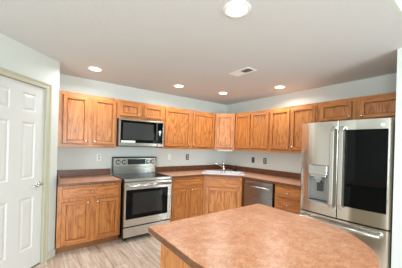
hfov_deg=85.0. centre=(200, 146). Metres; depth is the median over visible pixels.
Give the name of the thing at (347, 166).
refrigerator
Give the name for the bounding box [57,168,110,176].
backsplash
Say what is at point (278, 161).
wall
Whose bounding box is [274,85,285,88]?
recessed light
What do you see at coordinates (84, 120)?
upper cabinet
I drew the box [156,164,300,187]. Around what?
countertop
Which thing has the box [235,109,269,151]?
upper cabinet
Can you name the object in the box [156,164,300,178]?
backsplash
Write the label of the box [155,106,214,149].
upper cabinet
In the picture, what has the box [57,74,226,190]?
wall
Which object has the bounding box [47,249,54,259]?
baseboard
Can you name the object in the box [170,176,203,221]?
base cabinet
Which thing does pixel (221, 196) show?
base cabinet
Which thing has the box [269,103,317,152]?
upper cabinet
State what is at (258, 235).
kitchen island
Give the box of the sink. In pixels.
[202,170,244,174]
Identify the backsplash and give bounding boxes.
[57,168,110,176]
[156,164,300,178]
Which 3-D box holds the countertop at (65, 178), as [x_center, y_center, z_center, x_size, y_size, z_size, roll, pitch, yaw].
[-1.643,0.441,3.197,0.781,0.140,0.639,2,0,-37]
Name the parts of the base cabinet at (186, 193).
door panel, door, drawer, door panel, door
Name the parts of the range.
backguard trim, storage drawer, oven door, oven handle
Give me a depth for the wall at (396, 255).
2.12 m
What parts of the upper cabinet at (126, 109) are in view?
door panel, door, door, door panel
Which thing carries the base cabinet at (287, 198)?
on the floor
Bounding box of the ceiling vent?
[229,67,256,76]
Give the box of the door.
[0,75,44,267]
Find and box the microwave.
[116,118,163,146]
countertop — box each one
[56,168,121,186]
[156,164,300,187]
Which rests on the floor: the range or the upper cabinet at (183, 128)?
the range
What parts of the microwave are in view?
door, control panel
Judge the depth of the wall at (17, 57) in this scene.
2.59 m
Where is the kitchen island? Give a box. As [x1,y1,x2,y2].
[148,203,379,267]
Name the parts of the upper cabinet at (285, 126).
door, door panel, door, door panel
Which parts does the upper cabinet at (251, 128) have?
door panel, door, door, door panel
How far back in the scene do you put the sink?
4.51 m
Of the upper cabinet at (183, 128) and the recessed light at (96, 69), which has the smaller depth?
the recessed light at (96, 69)
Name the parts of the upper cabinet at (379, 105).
door, door panel, door, door panel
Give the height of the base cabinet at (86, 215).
0.874 m
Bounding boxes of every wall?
[0,33,59,252]
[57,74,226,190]
[225,73,396,200]
[390,0,401,267]
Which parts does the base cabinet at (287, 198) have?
drawer, drawer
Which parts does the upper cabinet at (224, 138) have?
door, door panel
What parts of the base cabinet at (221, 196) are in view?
door, false drawer, door panel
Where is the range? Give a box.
[111,156,171,240]
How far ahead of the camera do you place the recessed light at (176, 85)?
3.70 m
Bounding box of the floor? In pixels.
[33,234,160,267]
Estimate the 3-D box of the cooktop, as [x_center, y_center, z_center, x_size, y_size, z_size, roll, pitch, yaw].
[-0.973,0.502,3.628,0.776,0.040,0.616,2,0,-37]
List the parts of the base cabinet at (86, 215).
door, door panel, drawer, door, door panel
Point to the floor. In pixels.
(143, 251)
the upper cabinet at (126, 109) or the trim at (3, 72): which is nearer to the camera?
the trim at (3, 72)
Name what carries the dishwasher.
on the floor
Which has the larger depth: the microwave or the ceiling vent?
the microwave
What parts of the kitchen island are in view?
corner trim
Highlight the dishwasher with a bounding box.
[244,179,274,207]
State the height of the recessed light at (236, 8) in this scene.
0.008 m
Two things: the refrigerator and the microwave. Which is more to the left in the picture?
the microwave
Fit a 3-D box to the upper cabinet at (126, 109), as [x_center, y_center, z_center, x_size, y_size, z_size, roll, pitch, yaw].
[-1.070,-0.581,3.786,0.798,0.299,0.355,2,0,-37]
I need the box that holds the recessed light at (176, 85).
[173,84,184,87]
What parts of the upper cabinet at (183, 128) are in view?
door, door panel, door, door panel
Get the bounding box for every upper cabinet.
[58,90,117,147]
[117,99,162,121]
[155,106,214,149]
[214,113,235,149]
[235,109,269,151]
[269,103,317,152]
[317,92,395,121]
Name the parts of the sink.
bowl, bowl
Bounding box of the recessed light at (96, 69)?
[87,66,102,71]
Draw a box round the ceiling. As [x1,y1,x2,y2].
[0,0,401,104]
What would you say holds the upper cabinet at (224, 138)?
attached to the wall at (68, 158)
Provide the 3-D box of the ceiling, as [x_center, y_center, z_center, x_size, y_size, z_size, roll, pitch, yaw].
[-0.930,-1.071,2.030,6.620,0.080,3.550,2,0,-37]
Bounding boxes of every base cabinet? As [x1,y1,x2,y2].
[55,182,120,253]
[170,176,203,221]
[202,176,244,214]
[274,184,300,213]
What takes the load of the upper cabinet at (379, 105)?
attached to the wall at (278, 161)
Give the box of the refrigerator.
[298,118,394,267]
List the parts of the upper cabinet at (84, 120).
door, door panel, door, door panel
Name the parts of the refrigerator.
spout, door, handle, handle, handle, freezer drawer, door, glass panel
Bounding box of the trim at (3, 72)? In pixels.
[0,67,51,263]
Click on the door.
(22, 104)
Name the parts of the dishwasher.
handle, control panel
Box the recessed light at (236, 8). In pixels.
[223,0,250,17]
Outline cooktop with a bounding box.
[113,172,171,181]
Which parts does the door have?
handle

